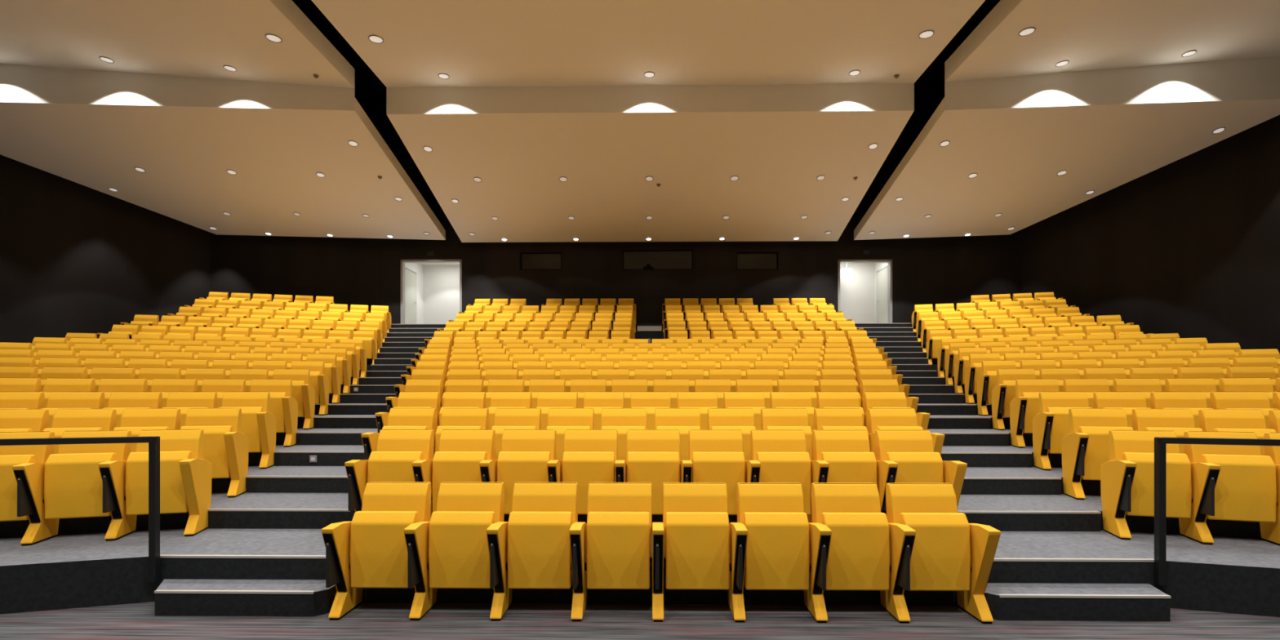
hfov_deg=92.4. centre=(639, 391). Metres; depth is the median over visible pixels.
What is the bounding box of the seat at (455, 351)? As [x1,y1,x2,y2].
[448,348,477,365]
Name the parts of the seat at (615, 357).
backrest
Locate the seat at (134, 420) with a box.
[113,408,180,452]
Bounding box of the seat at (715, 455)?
[680,429,745,515]
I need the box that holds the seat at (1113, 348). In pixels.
[1092,344,1125,359]
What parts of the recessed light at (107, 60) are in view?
lamp glass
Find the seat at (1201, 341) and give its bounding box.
[1173,337,1208,350]
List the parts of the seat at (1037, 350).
backrest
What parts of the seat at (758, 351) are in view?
backrest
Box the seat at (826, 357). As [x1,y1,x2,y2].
[822,353,854,371]
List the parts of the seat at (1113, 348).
backrest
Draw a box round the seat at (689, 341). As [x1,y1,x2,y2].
[676,338,697,347]
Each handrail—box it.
[0,435,159,582]
[1154,436,1279,585]
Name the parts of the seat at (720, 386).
backrest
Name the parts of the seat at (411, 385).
panel, backrest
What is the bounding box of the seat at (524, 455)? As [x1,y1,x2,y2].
[479,429,556,514]
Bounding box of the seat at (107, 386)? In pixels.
[97,377,147,408]
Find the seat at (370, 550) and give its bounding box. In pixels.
[321,481,431,620]
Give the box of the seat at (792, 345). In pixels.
[771,342,795,354]
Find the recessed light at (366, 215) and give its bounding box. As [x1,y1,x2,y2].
[362,213,369,217]
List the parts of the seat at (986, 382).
panel, backrest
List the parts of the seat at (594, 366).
backrest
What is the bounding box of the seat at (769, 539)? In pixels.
[728,482,811,622]
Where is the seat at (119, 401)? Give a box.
[102,391,162,426]
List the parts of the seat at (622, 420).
backrest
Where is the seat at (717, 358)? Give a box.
[698,354,725,368]
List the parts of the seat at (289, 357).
backrest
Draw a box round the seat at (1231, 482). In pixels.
[1178,431,1277,544]
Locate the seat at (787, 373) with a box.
[782,368,818,392]
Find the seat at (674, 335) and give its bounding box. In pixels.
[668,330,687,342]
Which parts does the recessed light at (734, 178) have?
lamp glass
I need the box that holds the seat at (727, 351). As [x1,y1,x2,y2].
[709,347,734,360]
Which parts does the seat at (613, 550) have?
panel, backrest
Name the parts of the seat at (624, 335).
backrest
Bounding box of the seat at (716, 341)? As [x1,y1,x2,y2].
[701,338,722,347]
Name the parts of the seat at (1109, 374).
backrest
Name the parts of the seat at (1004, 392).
panel, backrest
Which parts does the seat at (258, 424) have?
backrest, panel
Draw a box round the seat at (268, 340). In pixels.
[254,337,280,346]
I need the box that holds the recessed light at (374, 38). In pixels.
[368,35,383,44]
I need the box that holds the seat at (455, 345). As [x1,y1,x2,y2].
[448,343,476,359]
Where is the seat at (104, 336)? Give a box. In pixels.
[98,333,128,344]
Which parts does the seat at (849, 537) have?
panel, backrest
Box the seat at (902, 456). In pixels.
[874,429,967,515]
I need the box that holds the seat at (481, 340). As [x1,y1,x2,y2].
[476,338,500,351]
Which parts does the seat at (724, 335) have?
backrest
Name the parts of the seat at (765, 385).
backrest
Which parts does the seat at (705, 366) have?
backrest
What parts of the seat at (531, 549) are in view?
panel, backrest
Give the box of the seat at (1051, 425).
[1032,391,1092,471]
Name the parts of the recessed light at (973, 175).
lamp glass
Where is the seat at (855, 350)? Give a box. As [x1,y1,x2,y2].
[852,347,892,366]
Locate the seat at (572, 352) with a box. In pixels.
[566,348,591,360]
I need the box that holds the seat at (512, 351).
[509,348,534,360]
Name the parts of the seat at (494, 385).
backrest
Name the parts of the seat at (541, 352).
backrest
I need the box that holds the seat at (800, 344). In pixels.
[798,342,823,356]
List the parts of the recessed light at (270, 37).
lamp glass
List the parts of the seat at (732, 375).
backrest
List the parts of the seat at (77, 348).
backrest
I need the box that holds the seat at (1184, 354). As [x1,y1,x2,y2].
[1155,350,1193,367]
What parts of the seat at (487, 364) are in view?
backrest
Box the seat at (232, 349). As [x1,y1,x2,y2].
[219,346,250,359]
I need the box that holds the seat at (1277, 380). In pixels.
[1275,377,1279,391]
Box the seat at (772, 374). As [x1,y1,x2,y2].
[746,368,778,391]
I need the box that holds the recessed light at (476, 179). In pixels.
[473,177,481,182]
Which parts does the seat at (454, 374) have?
backrest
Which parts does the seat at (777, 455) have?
panel, backrest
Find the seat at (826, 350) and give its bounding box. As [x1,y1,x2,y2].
[823,347,853,363]
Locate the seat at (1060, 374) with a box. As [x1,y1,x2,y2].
[1039,368,1079,391]
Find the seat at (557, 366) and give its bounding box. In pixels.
[551,360,580,379]
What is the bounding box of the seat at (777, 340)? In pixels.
[775,338,798,348]
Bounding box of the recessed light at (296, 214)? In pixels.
[293,212,301,216]
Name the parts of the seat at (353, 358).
backrest, panel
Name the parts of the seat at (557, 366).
backrest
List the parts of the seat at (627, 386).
backrest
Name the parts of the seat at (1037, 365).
backrest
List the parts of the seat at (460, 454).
panel, backrest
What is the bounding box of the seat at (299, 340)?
[284,337,308,347]
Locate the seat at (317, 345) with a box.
[300,342,326,354]
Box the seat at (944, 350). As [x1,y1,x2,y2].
[937,337,965,377]
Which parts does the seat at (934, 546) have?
panel, backrest, panel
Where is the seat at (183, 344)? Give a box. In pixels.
[173,339,203,351]
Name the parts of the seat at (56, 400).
backrest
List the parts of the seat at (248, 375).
backrest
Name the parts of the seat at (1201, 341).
backrest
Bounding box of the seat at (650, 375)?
[634,368,666,391]
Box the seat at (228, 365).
[212,360,248,378]
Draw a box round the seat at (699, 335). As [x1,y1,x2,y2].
[690,330,710,342]
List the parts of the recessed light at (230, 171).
lamp glass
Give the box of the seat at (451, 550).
[404,481,504,620]
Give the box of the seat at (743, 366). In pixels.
[720,360,750,378]
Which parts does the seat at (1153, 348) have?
backrest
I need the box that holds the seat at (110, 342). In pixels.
[104,338,137,351]
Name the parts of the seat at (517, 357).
backrest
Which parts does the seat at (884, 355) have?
backrest, panel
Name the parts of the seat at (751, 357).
backrest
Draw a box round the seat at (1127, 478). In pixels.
[1100,430,1192,540]
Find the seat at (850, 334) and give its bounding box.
[846,330,876,347]
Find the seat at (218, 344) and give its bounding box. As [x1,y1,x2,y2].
[206,340,235,352]
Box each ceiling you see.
[0,0,445,239]
[292,0,999,152]
[311,0,985,242]
[853,0,1279,239]
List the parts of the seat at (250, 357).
backrest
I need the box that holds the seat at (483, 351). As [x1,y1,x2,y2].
[479,348,506,364]
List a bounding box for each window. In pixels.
[520,252,561,270]
[622,249,693,270]
[736,252,777,270]
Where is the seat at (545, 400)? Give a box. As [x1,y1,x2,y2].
[536,391,577,429]
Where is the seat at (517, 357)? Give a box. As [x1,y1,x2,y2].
[512,354,540,368]
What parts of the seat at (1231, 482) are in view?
panel, backrest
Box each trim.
[154,328,434,594]
[637,325,661,330]
[854,323,1170,598]
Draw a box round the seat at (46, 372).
[40,366,87,391]
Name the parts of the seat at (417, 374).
panel, backrest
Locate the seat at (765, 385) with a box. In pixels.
[736,378,773,408]
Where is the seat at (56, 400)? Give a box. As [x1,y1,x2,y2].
[40,391,104,427]
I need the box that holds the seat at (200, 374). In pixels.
[184,368,225,391]
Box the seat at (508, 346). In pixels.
[506,343,528,354]
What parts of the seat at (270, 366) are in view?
backrest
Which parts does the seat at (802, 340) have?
backrest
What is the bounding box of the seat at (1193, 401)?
[1150,391,1213,427]
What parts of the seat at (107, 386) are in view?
backrest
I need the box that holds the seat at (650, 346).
[638,342,661,354]
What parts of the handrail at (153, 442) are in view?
rail, post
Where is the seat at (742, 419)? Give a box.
[707,408,755,461]
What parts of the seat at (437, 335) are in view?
backrest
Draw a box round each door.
[400,259,462,324]
[838,259,892,323]
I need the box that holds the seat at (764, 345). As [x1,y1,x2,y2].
[744,342,768,354]
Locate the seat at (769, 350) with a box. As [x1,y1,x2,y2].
[766,347,791,360]
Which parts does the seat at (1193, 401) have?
backrest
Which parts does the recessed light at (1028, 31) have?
lamp glass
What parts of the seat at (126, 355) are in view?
backrest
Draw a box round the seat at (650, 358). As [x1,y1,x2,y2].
[636,354,663,368]
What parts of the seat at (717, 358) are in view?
backrest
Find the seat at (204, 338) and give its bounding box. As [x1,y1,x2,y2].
[194,335,222,346]
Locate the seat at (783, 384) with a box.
[777,378,817,408]
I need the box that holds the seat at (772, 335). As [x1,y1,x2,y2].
[757,330,777,342]
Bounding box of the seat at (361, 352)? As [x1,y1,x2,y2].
[339,338,366,377]
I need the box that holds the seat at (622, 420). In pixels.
[600,408,646,461]
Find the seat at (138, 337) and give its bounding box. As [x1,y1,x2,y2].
[131,333,160,344]
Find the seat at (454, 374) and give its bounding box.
[442,368,481,395]
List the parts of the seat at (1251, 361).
backrest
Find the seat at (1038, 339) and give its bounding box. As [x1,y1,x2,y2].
[1026,336,1053,346]
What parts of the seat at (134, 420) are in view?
backrest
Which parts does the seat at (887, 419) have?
panel, backrest, panel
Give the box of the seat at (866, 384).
[860,378,919,412]
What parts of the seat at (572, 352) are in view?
backrest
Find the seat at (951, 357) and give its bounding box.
[945,342,975,384]
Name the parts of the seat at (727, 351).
backrest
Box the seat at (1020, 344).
[1008,341,1037,352]
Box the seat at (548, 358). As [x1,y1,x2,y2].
[543,354,570,368]
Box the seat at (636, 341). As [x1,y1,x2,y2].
[626,338,648,348]
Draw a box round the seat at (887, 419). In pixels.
[866,408,944,454]
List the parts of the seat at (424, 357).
panel, backrest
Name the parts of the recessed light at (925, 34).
lamp glass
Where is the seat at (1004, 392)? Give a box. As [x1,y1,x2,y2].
[991,368,1035,430]
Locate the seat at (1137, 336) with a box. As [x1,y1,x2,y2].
[1117,333,1146,344]
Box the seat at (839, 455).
[807,429,877,523]
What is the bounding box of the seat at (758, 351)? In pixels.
[737,347,763,360]
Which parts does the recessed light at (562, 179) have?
lamp glass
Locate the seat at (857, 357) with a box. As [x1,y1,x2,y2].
[853,353,897,375]
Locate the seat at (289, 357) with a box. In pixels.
[271,353,302,368]
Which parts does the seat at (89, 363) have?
backrest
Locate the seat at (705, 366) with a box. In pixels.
[686,360,715,378]
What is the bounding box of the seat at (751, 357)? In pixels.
[729,354,756,368]
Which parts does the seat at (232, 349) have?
backrest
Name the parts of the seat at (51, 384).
backrest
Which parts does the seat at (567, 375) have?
backrest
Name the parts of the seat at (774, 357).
backrest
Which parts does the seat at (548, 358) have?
backrest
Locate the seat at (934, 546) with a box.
[880,483,1000,623]
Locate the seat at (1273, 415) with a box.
[1268,409,1279,432]
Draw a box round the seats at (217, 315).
[97,291,1153,364]
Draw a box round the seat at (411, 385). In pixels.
[385,379,443,413]
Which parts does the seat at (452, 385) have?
panel, backrest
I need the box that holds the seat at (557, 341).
[552,338,573,348]
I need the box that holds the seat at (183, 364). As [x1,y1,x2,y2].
[170,359,208,378]
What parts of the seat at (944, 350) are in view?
panel, backrest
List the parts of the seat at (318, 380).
backrest, panel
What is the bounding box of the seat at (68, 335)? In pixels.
[65,333,97,343]
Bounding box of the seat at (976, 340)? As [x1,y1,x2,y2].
[968,337,993,347]
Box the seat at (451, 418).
[433,408,488,456]
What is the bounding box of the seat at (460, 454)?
[412,429,495,519]
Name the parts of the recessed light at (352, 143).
lamp glass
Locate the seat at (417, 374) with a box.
[394,368,444,397]
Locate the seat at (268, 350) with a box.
[253,346,283,360]
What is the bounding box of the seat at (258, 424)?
[218,391,275,469]
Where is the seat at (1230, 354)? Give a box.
[1195,349,1235,366]
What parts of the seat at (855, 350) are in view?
backrest, panel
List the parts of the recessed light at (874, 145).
lamp glass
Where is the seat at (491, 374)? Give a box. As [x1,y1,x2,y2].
[483,368,518,392]
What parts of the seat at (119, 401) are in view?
backrest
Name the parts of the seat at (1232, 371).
backrest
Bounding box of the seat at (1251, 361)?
[1232,356,1278,377]
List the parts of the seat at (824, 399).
backrest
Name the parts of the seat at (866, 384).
panel, backrest, panel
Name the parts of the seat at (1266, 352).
backrest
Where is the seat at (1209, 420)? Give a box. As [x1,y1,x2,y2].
[1198,408,1275,455]
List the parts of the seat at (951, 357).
panel, backrest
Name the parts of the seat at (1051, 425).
panel, backrest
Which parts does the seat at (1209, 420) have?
backrest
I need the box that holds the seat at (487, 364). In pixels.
[481,360,513,381]
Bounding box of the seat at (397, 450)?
[344,429,434,511]
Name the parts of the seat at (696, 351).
backrest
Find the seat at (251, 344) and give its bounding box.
[238,341,266,352]
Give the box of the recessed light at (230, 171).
[226,169,236,174]
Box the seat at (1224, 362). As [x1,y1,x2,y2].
[1187,357,1231,377]
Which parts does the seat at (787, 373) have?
backrest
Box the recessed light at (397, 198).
[395,196,402,200]
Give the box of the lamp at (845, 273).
[840,268,852,277]
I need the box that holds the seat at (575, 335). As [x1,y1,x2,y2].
[566,330,586,343]
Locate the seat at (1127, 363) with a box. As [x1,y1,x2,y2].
[1101,358,1140,378]
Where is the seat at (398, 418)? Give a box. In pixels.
[360,408,436,459]
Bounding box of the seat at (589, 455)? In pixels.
[546,429,617,514]
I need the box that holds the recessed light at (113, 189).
[108,187,118,191]
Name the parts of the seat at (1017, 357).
backrest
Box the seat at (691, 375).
[671,368,703,391]
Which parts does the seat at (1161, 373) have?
backrest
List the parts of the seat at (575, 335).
backrest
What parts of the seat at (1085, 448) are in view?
panel, backrest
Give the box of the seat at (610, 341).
[602,338,623,348]
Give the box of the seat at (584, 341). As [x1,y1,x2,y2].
[577,338,599,348]
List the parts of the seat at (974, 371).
panel, backrest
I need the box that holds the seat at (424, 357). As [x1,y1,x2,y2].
[406,354,448,375]
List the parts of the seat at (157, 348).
backrest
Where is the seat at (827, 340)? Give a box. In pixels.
[825,338,850,351]
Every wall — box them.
[0,154,209,343]
[209,232,378,312]
[378,149,919,324]
[404,262,459,324]
[840,262,888,323]
[919,230,1021,311]
[1021,115,1279,353]
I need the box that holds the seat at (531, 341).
[528,338,549,348]
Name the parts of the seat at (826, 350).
backrest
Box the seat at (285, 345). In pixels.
[269,342,297,353]
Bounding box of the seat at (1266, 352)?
[1238,348,1279,366]
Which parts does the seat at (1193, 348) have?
backrest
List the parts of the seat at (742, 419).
backrest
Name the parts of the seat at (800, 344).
backrest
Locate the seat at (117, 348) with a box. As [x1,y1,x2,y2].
[111,344,146,358]
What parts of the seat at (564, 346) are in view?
backrest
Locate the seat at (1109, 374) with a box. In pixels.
[1084,368,1126,391]
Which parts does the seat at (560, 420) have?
backrest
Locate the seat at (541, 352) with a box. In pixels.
[537,348,562,360]
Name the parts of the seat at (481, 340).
backrest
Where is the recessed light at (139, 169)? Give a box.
[134,167,145,172]
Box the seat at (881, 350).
[850,338,884,353]
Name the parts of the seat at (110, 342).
backrest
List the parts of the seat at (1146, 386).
backrest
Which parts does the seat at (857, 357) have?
backrest, panel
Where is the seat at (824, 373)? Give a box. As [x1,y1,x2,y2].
[820,368,858,392]
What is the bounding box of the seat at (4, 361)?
[0,356,35,366]
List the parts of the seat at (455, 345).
backrest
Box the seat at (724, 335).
[712,330,733,342]
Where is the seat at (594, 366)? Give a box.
[584,360,613,379]
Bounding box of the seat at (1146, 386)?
[1113,377,1162,408]
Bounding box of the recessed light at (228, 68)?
[223,65,236,71]
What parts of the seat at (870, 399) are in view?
panel, backrest, panel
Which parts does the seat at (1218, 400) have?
backrest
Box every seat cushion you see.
[0,408,27,408]
[0,428,31,431]
[0,454,35,521]
[38,368,42,377]
[40,379,46,391]
[40,408,91,427]
[43,427,102,453]
[43,453,115,519]
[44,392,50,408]
[80,360,84,367]
[87,369,92,377]
[94,379,101,391]
[102,407,149,426]
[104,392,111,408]
[113,426,168,452]
[124,360,128,367]
[124,450,191,515]
[134,369,140,378]
[146,380,152,391]
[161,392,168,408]
[162,407,207,426]
[167,361,171,368]
[180,425,232,478]
[181,370,186,378]
[197,380,203,391]
[208,362,213,368]
[217,392,223,408]
[218,406,262,452]
[225,370,231,378]
[245,380,251,391]
[248,362,253,368]
[268,371,273,379]
[269,392,286,432]
[287,363,291,368]
[292,380,305,417]
[309,371,320,404]
[324,363,333,393]
[336,356,343,384]
[346,351,352,377]
[349,511,417,588]
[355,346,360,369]
[367,451,423,482]
[382,426,427,429]
[393,407,431,408]
[428,511,494,588]
[431,337,450,338]
[431,451,486,511]
[435,426,481,452]
[439,407,479,426]
[441,392,445,407]
[444,380,447,392]
[453,337,472,341]
[475,337,494,346]
[480,363,484,371]
[481,371,485,381]
[483,380,488,392]
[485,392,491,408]
[488,407,526,429]
[491,426,536,460]
[497,451,551,514]
[498,337,517,343]
[506,511,572,588]
[513,363,517,368]
[518,371,523,379]
[521,337,539,343]
[524,380,529,391]
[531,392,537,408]
[536,407,573,429]
[543,337,561,343]
[546,363,551,368]
[546,426,590,461]
[555,371,559,379]
[562,451,614,514]
[564,380,570,391]
[566,337,584,343]
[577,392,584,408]
[580,363,585,368]
[583,407,621,429]
[586,511,649,589]
[588,337,606,342]
[591,371,597,379]
[601,426,644,461]
[606,380,612,391]
[611,337,629,342]
[613,363,618,368]
[623,392,631,408]
[627,451,679,514]
[629,371,634,379]
[631,407,669,429]
[647,363,653,368]
[647,380,653,391]
[656,426,700,463]
[665,511,729,589]
[666,371,671,379]
[669,337,687,342]
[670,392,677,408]
[680,407,717,429]
[681,363,686,368]
[688,380,694,391]
[692,337,710,342]
[692,452,745,515]
[703,371,708,378]
[711,426,755,461]
[714,337,733,342]
[715,363,719,368]
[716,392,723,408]
[727,407,765,429]
[730,380,736,391]
[737,337,755,342]
[741,371,746,378]
[743,511,809,590]
[749,363,754,368]
[756,452,811,515]
[760,337,777,342]
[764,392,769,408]
[766,426,813,460]
[771,380,777,391]
[775,407,813,431]
[778,371,782,378]
[782,337,800,343]
[783,363,787,368]
[804,337,823,346]
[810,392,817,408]
[813,380,818,392]
[816,371,820,381]
[817,363,822,371]
[821,426,868,435]
[821,452,877,486]
[822,512,889,590]
[823,407,864,426]
[827,337,846,338]
[850,337,869,338]
[855,380,858,392]
[857,392,861,407]
[871,407,911,408]
[876,426,923,430]
[885,452,943,483]
[900,512,970,591]
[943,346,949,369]
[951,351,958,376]
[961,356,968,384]
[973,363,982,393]
[986,371,996,404]
[1002,380,1015,417]
[1015,362,1020,368]
[1022,392,1039,433]
[1034,370,1039,378]
[1046,407,1092,453]
[1055,362,1059,368]
[1057,380,1063,391]
[1079,370,1084,378]
[1079,426,1133,480]
[1086,392,1093,408]
[1096,361,1101,368]
[1104,407,1151,427]
[1107,380,1113,391]
[1122,452,1191,518]
[1124,369,1129,378]
[1138,360,1143,367]
[1143,392,1151,408]
[1144,426,1202,453]
[1159,379,1165,391]
[1162,408,1213,427]
[1173,369,1177,377]
[1183,360,1187,367]
[1200,453,1277,522]
[1203,392,1210,408]
[1213,379,1219,391]
[1213,428,1275,455]
[1222,368,1226,377]
[1226,408,1278,429]
[1266,392,1273,408]
[1270,379,1275,391]
[1274,368,1278,377]
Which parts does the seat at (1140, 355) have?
backrest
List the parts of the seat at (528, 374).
backrest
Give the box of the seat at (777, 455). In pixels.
[745,429,811,515]
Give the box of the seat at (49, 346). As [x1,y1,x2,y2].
[33,342,71,357]
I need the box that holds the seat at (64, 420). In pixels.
[43,408,116,453]
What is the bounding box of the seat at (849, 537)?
[804,482,891,622]
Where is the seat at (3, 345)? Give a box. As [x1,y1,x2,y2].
[0,342,31,349]
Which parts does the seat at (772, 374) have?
backrest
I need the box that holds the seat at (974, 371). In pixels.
[964,353,999,404]
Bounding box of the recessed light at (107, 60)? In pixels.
[98,56,114,63]
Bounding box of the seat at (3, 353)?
[0,349,33,357]
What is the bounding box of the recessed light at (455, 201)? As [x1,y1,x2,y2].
[451,199,458,203]
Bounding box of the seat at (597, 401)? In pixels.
[583,391,623,429]
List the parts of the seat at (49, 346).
backrest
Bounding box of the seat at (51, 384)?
[43,377,95,408]
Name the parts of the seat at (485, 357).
backrest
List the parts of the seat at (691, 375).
backrest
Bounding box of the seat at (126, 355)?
[119,351,155,367]
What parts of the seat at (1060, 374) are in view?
backrest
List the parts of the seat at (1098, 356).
backrest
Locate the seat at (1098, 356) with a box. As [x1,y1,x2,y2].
[1077,351,1112,368]
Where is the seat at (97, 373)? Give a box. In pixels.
[89,367,135,391]
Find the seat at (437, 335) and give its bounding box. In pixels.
[424,331,453,348]
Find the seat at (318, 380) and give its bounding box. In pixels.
[290,360,328,415]
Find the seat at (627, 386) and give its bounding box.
[612,379,647,408]
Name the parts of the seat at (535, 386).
backrest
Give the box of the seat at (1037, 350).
[1023,346,1053,359]
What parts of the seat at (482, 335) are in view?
backrest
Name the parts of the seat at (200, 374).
backrest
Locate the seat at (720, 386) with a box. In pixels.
[694,378,730,408]
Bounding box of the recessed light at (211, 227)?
[208,226,217,230]
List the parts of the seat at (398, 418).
panel, backrest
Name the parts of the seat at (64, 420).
backrest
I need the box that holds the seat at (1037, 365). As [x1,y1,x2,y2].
[1020,360,1056,378]
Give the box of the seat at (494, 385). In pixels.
[485,379,524,408]
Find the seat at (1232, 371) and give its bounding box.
[1226,366,1275,391]
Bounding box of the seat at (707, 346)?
[691,342,715,354]
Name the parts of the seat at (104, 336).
backrest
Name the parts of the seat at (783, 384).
backrest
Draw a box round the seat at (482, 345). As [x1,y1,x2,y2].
[477,343,502,356]
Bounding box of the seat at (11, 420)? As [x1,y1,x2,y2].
[0,408,48,431]
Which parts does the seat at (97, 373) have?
backrest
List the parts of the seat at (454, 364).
backrest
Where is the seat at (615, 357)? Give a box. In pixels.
[605,354,632,368]
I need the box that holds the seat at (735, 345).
[718,342,741,354]
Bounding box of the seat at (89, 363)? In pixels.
[83,358,124,377]
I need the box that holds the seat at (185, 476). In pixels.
[97,429,212,541]
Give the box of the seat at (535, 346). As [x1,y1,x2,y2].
[532,343,555,354]
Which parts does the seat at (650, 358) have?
backrest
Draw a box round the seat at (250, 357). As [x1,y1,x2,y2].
[234,352,267,368]
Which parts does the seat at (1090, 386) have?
backrest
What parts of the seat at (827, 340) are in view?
backrest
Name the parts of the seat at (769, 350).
backrest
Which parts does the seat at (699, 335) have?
backrest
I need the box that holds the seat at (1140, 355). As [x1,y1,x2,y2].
[1115,351,1152,367]
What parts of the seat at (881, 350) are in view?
backrest, panel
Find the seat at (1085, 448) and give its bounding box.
[1061,408,1133,500]
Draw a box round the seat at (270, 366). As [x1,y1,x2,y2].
[252,360,287,379]
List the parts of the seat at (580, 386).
backrest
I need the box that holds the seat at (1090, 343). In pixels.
[1072,339,1102,351]
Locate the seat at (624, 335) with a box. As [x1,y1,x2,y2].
[611,330,630,342]
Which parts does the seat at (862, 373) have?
backrest, panel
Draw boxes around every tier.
[0,324,387,613]
[350,323,958,605]
[911,323,1279,617]
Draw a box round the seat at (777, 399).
[769,391,813,431]
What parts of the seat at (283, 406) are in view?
backrest, panel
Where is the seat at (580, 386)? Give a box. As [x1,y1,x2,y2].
[570,379,606,408]
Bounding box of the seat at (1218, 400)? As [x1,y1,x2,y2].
[1209,391,1278,429]
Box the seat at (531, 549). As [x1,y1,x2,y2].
[486,482,577,621]
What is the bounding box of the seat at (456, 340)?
[450,338,475,352]
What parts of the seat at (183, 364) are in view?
backrest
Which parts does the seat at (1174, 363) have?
backrest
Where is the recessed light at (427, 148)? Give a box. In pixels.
[422,146,432,151]
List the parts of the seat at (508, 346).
backrest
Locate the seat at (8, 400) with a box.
[0,391,44,408]
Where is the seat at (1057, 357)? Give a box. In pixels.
[1040,351,1074,368]
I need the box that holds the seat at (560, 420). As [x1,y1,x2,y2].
[546,408,594,461]
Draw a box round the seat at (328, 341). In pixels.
[311,337,336,348]
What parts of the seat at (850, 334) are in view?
backrest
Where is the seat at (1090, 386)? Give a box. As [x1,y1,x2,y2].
[1063,378,1109,408]
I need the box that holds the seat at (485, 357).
[480,354,509,371]
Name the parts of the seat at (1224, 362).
backrest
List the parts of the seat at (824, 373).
backrest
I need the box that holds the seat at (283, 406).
[249,378,297,447]
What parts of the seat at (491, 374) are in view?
backrest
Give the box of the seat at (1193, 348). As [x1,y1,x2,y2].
[1165,343,1201,357]
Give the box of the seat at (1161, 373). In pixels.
[1129,367,1174,391]
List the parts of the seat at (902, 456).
panel, backrest, panel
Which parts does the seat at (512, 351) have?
backrest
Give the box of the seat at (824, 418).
[813,408,868,435]
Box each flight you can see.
[155,324,445,616]
[854,323,1170,621]
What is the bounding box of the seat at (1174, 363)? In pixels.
[1143,358,1184,377]
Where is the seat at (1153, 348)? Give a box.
[1128,344,1163,358]
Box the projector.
[643,263,653,269]
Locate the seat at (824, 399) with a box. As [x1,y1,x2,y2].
[816,391,864,426]
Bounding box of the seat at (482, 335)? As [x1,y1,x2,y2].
[475,331,497,346]
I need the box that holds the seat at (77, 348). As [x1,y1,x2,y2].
[73,343,108,358]
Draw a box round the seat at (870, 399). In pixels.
[862,391,929,430]
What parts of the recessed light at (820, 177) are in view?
lamp glass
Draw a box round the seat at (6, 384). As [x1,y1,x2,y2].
[0,377,40,391]
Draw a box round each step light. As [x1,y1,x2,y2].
[309,455,316,462]
[353,387,358,391]
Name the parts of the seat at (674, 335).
backrest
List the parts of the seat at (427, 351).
panel, backrest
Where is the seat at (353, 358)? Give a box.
[329,342,359,384]
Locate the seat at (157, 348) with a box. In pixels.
[148,345,182,359]
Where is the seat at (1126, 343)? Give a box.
[1105,338,1137,351]
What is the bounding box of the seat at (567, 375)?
[560,368,591,391]
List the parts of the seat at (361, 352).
backrest, panel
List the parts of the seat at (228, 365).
backrest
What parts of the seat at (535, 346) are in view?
backrest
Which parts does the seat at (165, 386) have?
backrest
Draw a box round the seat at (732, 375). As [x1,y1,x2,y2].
[708,368,741,391]
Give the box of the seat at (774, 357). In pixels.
[760,353,788,368]
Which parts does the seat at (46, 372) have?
backrest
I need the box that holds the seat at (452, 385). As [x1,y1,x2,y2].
[440,379,483,409]
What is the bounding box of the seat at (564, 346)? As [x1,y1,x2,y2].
[559,343,582,354]
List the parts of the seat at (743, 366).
backrest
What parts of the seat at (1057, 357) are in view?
backrest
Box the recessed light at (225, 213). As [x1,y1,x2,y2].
[222,211,231,215]
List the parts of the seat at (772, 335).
backrest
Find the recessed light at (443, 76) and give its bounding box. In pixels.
[438,73,449,79]
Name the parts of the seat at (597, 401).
backrest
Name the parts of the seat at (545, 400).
backrest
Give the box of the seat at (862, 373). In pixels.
[857,368,910,397]
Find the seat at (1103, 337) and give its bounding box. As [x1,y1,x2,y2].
[1085,334,1114,345]
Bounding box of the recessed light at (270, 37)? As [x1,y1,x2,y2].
[265,33,282,43]
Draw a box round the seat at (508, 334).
[498,330,519,343]
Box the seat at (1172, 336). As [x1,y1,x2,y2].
[1149,333,1179,343]
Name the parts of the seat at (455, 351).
backrest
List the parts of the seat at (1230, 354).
backrest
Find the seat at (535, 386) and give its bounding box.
[528,379,564,408]
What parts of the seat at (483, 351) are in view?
backrest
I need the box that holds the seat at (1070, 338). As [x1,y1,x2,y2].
[1055,335,1083,346]
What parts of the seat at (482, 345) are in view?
backrest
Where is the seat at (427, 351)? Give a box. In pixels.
[411,348,449,367]
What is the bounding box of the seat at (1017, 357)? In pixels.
[1004,352,1036,368]
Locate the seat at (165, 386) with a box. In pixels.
[151,378,197,408]
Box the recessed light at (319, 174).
[315,172,325,177]
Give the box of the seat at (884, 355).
[851,342,888,359]
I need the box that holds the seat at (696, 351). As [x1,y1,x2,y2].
[680,347,705,360]
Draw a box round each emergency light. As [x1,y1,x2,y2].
[427,251,434,255]
[862,249,870,253]
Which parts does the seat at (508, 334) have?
backrest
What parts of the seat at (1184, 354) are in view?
backrest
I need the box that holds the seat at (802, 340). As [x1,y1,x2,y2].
[800,338,824,351]
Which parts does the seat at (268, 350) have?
backrest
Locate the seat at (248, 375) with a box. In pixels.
[229,368,268,391]
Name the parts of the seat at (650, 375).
backrest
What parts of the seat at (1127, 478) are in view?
panel, backrest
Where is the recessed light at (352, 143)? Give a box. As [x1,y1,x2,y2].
[347,140,358,146]
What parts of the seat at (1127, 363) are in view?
backrest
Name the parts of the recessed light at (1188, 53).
lamp glass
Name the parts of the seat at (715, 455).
panel, backrest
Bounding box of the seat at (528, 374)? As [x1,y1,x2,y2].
[522,368,555,391]
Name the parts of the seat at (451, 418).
panel, backrest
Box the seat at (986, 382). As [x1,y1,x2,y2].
[977,360,1016,415]
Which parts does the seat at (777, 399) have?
backrest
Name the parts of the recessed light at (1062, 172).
lamp glass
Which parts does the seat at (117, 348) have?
backrest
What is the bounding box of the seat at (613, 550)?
[568,482,652,621]
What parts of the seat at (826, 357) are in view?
backrest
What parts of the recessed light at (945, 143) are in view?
lamp glass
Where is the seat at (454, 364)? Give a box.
[444,360,479,382]
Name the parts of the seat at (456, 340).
backrest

